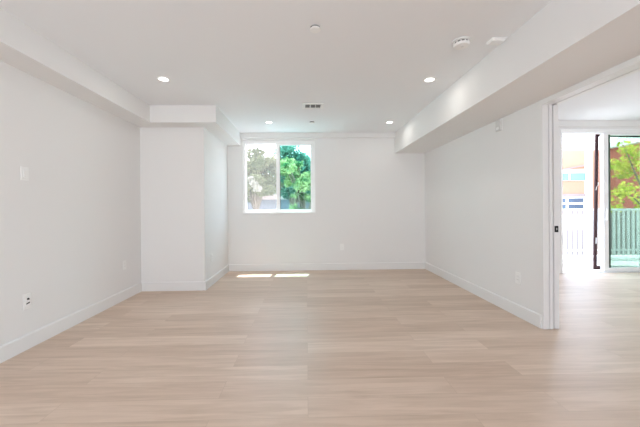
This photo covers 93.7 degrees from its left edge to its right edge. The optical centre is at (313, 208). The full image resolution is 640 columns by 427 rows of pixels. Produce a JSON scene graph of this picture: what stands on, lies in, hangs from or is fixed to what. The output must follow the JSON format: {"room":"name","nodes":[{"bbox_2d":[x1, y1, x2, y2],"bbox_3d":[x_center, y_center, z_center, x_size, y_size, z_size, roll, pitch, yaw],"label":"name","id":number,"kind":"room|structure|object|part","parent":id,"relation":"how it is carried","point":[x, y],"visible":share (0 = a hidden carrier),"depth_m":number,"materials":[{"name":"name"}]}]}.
{"room":"empty living room","nodes":[
{"label":"empty living room","id":0,"kind":"room"},
{"bbox_2d":[0,61,140,345],"bbox_3d":[-2.543,-0.092,1.175,0.200,2.619,9.266,0,0,-1],"label":"wall","id":1,"kind":"structure","parent":0,"point":[68,231],"depth_m":2.94,"materials":[{"name":"white paint"}]},
{"bbox_2d":[20,166,28,180],"bbox_3d":[-2.469,-0.296,2.570,0.015,0.117,0.072,0,0,-1],"label":"light switch","id":2,"kind":"object","parent":1,"relation":"attached to","point":[24,171],"visible":1,"depth_m":2.56,"materials":[{"name":"white plastic"}]},
{"bbox_2d":[23,292,31,309],"bbox_3d":[-2.458,0.801,2.584,0.021,0.135,0.076,0,0,-1],"label":"outlet","id":3,"kind":"object","parent":1,"relation":"attached to","point":[27,303],"visible":1,"depth_m":2.58,"materials":[{"name":"white plastic"}]},
{"bbox_2d":[0,264,228,362],"bbox_3d":[-1.965,1.147,1.217,0.939,0.132,8.919,0,0,-1],"label":"baseboard","id":4,"kind":"structure","parent":1,"relation":"attached to","point":[8,350],"depth_m":3.32,"materials":[{"name":"white paint"}]},
{"bbox_2d":[0,8,240,145],"bbox_3d":[-1.866,-1.289,1.222,1.176,0.235,8.934,0,0,-1],"label":"ceiling soffit","id":5,"kind":"structure","parent":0,"point":[23,48],"depth_m":3.04,"materials":[{"name":"white paint"}]},
{"bbox_2d":[140,127,227,281],"bbox_3d":[-2.068,0.014,5.034,0.924,2.384,1.309,0,0,-1],"label":"wall","id":6,"kind":"structure","parent":0,"point":[184,170],"depth_m":4.38,"materials":[{"name":"white paint"}]},
{"bbox_2d":[0,0,551,132],"bbox_3d":[-0.126,-1.611,1.228,5.060,0.381,9.266,0,0,-1],"label":"ceiling","id":7,"kind":"structure","parent":0,"point":[257,61],"depth_m":2.68,"materials":[{"name":"white paint"}]},
{"bbox_2d":[156,76,170,81],"bbox_3d":[-1.640,-1.412,3.286,0.152,0.013,0.152,0,0,-1],"label":"recessed light","id":8,"kind":"object","parent":7,"relation":"in","point":[160,78],"visible":1,"depth_m":3.28,"materials":[{"name":"white plastic"}]},
{"bbox_2d":[302,103,323,108],"bbox_3d":[-0.007,-1.421,4.178,0.296,0.014,0.210,0,0,-1],"label":"ceiling vent","id":9,"kind":"object","parent":7,"relation":"in","point":[304,105],"visible":1,"depth_m":4.16,"materials":[{"name":"white plastic"}]},
{"bbox_2d":[310,24,320,32],"bbox_3d":[0.015,-1.411,2.363,0.090,0.025,0.090,0,0,-1],"label":"sprinkler cover","id":10,"kind":"object","parent":7,"relation":"attached to","point":[314,28],"visible":1,"depth_m":2.35,"materials":[{"name":"white plastic"}]},
{"bbox_2d":[240,132,394,137],"bbox_3d":[0.093,-1.384,5.713,2.947,0.095,0.044,0,0,-1],"label":"ceiling beam","id":11,"kind":"structure","parent":7,"relation":"attached to","point":[381,134],"depth_m":5.69,"materials":[{"name":"white paint"}]},
{"bbox_2d":[422,77,436,82],"bbox_3d":[1.300,-1.436,3.355,0.152,0.013,0.152,0,0,-1],"label":"recessed light","id":12,"kind":"object","parent":7,"relation":"in","point":[428,79],"visible":1,"depth_m":3.35,"materials":[{"name":"white plastic"}]},
{"bbox_2d":[451,36,471,49],"bbox_3d":[1.275,-1.408,2.582,0.158,0.053,0.158,0,0,-1],"label":"smoke detector","id":13,"kind":"object","parent":7,"relation":"attached to","point":[460,43],"visible":1,"depth_m":2.55,"materials":[{"name":"white plastic"}]},
{"bbox_2d":[486,37,505,44],"bbox_3d":[1.563,-1.423,2.564,0.120,0.026,0.090,0,0,-1],"label":"fire alarm","id":14,"kind":"object","parent":7,"relation":"attached to","point":[494,40],"visible":1,"depth_m":2.54,"materials":[{"name":"white plastic"}]},
{"bbox_2d":[0,269,639,426],"bbox_3d":[2.274,1.305,1.288,9.815,0.250,9.266,0,0,-1],"label":"floor","id":15,"kind":"structure","parent":0,"point":[382,347],"depth_m":2.36,"materials":[{"name":"brown wood"}]},
{"bbox_2d":[227,138,425,263],"bbox_3d":[-0.118,-0.120,5.799,4.860,2.619,0.132,0,0,-1],"label":"wall","id":16,"kind":"structure","parent":0,"point":[370,197],"depth_m":5.75,"materials":[{"name":"white paint"}]},
{"bbox_2d":[243,141,314,213],"bbox_3d":[-0.658,-0.588,5.782,1.378,1.402,0.149,0,0,-1],"label":"window","id":17,"kind":"structure","parent":16,"relation":"in","point":[277,144],"depth_m":5.75,"materials":[{"name":"white plastic"}]},
{"bbox_3d":[-0.986,-0.590,5.825,0.632,1.283,0.012,0,0,-1],"label":"screen frame","id":18,"kind":"part","parent":17,"relation":"part of","materials":[{"name":"white plastic"}]},
{"bbox_3d":[-0.651,0.098,5.726,1.378,0.031,0.034,0,0,-1],"label":"sill","id":19,"kind":"part","parent":17,"relation":"part of","materials":[{"name":"white paint"}]},
{"bbox_3d":[-0.362,-0.594,5.775,0.694,1.283,0.030,0,0,-1],"label":"sash","id":20,"kind":"part","parent":17,"relation":"part of","materials":[{"name":"white plastic"}]},
{"bbox_2d":[229,262,424,270],"bbox_3d":[0.278,1.120,5.736,3.752,0.132,0.015,0,0,-1],"label":"baseboard","id":21,"kind":"structure","parent":16,"relation":"attached to","point":[380,265],"depth_m":5.73,"materials":[{"name":"white paint"}]},
{"bbox_2d":[395,0,639,152],"bbox_3d":[1.960,-1.241,1.310,0.583,0.392,8.934,0,0,-1],"label":"ceiling soffit","id":22,"kind":"structure","parent":0,"point":[567,43],"depth_m":2.37,"materials":[{"name":"white paint"}]},
{"bbox_2d":[425,55,639,313],"bbox_3d":[2.345,-0.131,1.321,0.169,2.619,8.934,0,0,-1],"label":"wall","id":23,"kind":"structure","parent":0,"point":[483,186],"depth_m":3.71,"materials":[{"name":"white paint"}]},
{"bbox_2d":[425,262,541,328],"bbox_3d":[2.193,1.108,4.356,0.015,0.132,2.862,0,0,-1],"label":"baseboard","id":24,"kind":"structure","parent":23,"relation":"attached to","point":[526,314],"depth_m":3.68,"materials":[{"name":"white paint"}]},
{"bbox_2d":[495,119,502,131],"bbox_3d":[2.185,-0.971,3.531,0.038,0.140,0.092,0,0,-1],"label":"door chime","id":25,"kind":"object","parent":23,"relation":"attached to","point":[499,123],"visible":1,"depth_m":3.50,"materials":[{"name":"white plastic"}]},
{"bbox_2d":[515,272,520,284],"bbox_3d":[2.218,0.758,3.250,0.010,0.125,0.080,0,0,-1],"label":"wall outlet","id":26,"kind":"object","parent":23,"relation":"attached to","point":[517,274],"visible":1,"depth_m":3.24,"materials":[{"name":"white plastic"}]},
{"bbox_2d":[540,58,639,328],"bbox_3d":[2.339,0.075,1.294,0.161,2.208,3.340,0,0,-1],"label":"door frame","id":27,"kind":"structure","parent":23,"relation":"in","point":[632,67],"depth_m":2.90,"materials":[{"name":"white paint"}]},
{"bbox_2d":[552,105,558,328],"bbox_3d":[2.344,0.086,3.362,0.048,2.166,0.926,0,0,-1],"label":"pocket door","id":28,"kind":"structure","parent":27,"relation":"attached to","point":[555,177],"depth_m":2.90,"materials":[{"name":"white paint"}]},
{"bbox_2d":[557,71,639,119],"bbox_3d":[4.786,-1.686,1.087,4.755,0.308,8.760,0,0,-1],"label":"ceiling","id":29,"kind":"structure","parent":0,"point":[619,99],"depth_m":4.41,"materials":[{"name":"white paint"}]},
{"bbox_2d":[558,120,639,272],"bbox_3d":[4.600,-0.193,5.369,4.555,2.692,0.195,0,0,-1],"label":"wall","id":30,"kind":"structure","parent":0,"point":[562,124],"depth_m":5.29,"materials":[{"name":"white paint"}]},
{"bbox_2d":[560,129,639,272],"bbox_3d":[5.207,-0.128,5.389,1.680,2.552,0.162,0,0,-1],"label":"door","id":31,"kind":"structure","parent":30,"relation":"in","point":[605,195],"depth_m":5.34,"materials":[{"name":"white plastic"}]},
{"bbox_2d":[593,134,639,269],"bbox_3d":[5.560,-0.109,5.447,0.916,2.460,0.041,1,0,-1],"label":"screen door","id":32,"kind":"structure","parent":31,"relation":"attached to","point":[596,148],"depth_m":5.44,"materials":[{"name":"brown metal"}]},
{"bbox_3d":[5.577,-1.314,5.454,0.822,0.050,0.017,1,0,-1],"label":"rail","id":33,"kind":"part","parent":32,"relation":"part of","materials":[{"name":"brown metal"}]},
{"bbox_3d":[5.600,-0.104,5.420,0.825,2.455,0.038,0,0,-1],"label":"fixed panel","id":34,"kind":"part","parent":31,"relation":"part of","materials":[{"name":"glass"}]},
{"bbox_3d":[5.585,-0.104,5.366,0.827,2.455,0.038,0,0,-1],"label":"sliding panel","id":35,"kind":"part","parent":31,"relation":"part of","materials":[{"name":"glass"}]},
{"bbox_2d":[563,259,639,270],"bbox_3d":[6.519,1.291,6.258,5.500,0.250,1.490,0,0,-1],"label":"floor","id":36,"kind":"structure","parent":0,"point":[568,264],"depth_m":6.31,"materials":[{"name":"concrete"}]},
{"bbox_2d":[563,255,639,258],"bbox_3d":[6.503,1.132,6.927,5.500,0.065,0.150,0,0,-1],"label":"curb","id":37,"kind":"object","parent":36,"relation":"on","point":[567,256],"visible":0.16,"depth_m":6.86,"materials":[{"name":"white paint"}]},
{"bbox_2d":[563,208,639,255],"bbox_3d":[6.448,0.558,6.925,5.300,1.085,0.060,0,0,-1],"label":"balcony railing","id":38,"kind":"object","parent":37,"relation":"on","point":[623,210],"visible":0.36,"depth_m":6.92,"materials":[{"name":"white metal"}]},
{"bbox_3d":[6.444,0.040,6.924,5.300,0.050,0.060,0,0,-1],"label":"rail","id":39,"kind":"part","parent":38,"relation":"part of","materials":[{"name":"white paint"}]},
{"bbox_3d":[6.452,0.975,6.926,5.300,0.040,0.036,0,0,-1],"label":"rail","id":40,"kind":"part","parent":38,"relation":"part of","materials":[{"name":"white metal"}]},
{"label":"outside","id":41,"kind":"structure","parent":0,"visible":0},
{"bbox_3d":[14.049,4.152,43.290,110.000,0.300,74.100,0,0,-1],"label":"ground","id":42,"kind":"structure","parent":41,"visible":0},
{"bbox_2d":[247,173,275,209],"bbox_3d":[-1.938,1.514,10.086,1.334,5.363,1.212,0,0,-1],"label":"blossom tree","id":43,"kind":"object","parent":42,"relation":"on","point":[255,183],"visible":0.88,"depth_m":9.99,"materials":[{"name":"white plant"}]},
{"bbox_2d":[247,146,283,209],"bbox_3d":[-2.764,0.677,13.431,3.001,7.037,2.373,-1,0,-38],"label":"tree","id":44,"kind":"object","parent":42,"relation":"on","point":[258,163],"visible":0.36,"depth_m":13.33,"materials":[{"name":"green plant"}]},
{"bbox_2d":[247,194,308,209],"bbox_3d":[-3.140,1.530,21.937,10.500,5.300,7.200,0,0,-1],"label":"house","id":45,"kind":"structure","parent":42,"relation":"on","point":[269,202],"depth_m":18.94,"materials":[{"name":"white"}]},
{"bbox_2d":[269,146,310,206],"bbox_3d":[-0.813,0.032,16.024,3.444,8.294,2.743,0,0,2],"label":"tree","id":46,"kind":"object","parent":42,"relation":"on","point":[289,151],"visible":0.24,"depth_m":15.34,"materials":[{"name":"green plant"}]},
{"bbox_2d":[280,156,310,208],"bbox_3d":[-0.179,1.079,11.450,2.420,6.201,1.656,0,0,-1],"label":"leafy tree","id":47,"kind":"object","parent":42,"relation":"on","point":[300,182],"visible":0.5,"depth_m":11.31,"materials":[{"name":"green plant"}]},
{"bbox_2d":[562,137,639,255],"bbox_3d":[20.756,-0.482,21.729,18.500,8.950,17.500,0,0,-1],"label":"apartment building","id":48,"kind":"structure","parent":42,"relation":"on","point":[578,162],"depth_m":22.36,"materials":[{"name":"paint"}]},
{"bbox_3d":[18.427,-2.330,22.358,1.220,0.560,0.050,0,0,-1],"label":"pane","id":49,"kind":"part","parent":48,"relation":"part of","materials":[{"name":"teal glass"}]},
{"bbox_3d":[19.619,-0.119,22.399,1.150,0.320,0.050,0,0,-1],"label":"pane","id":50,"kind":"part","parent":48,"relation":"part of","materials":[{"name":"blue glass"}]},
{"bbox_3d":[19.615,-0.579,22.398,1.150,0.320,0.050,0,0,-1],"label":"pane","id":51,"kind":"part","parent":48,"relation":"part of","materials":[{"name":"blue glass"}]},
{"bbox_3d":[19.786,-2.341,22.389,1.220,0.560,0.050,0,0,-1],"label":"pane","id":52,"kind":"part","parent":48,"relation":"part of","materials":[{"name":"teal glass"}]},
{"bbox_2d":[610,140,639,211],"bbox_3d":[13.079,0.609,11.350,2.662,6.937,2.618,0,0,-1],"label":"tree","id":53,"kind":"object","parent":42,"relation":"on","point":[620,166],"visible":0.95,"depth_m":12.05,"materials":[{"name":"green plant"}]}
]}

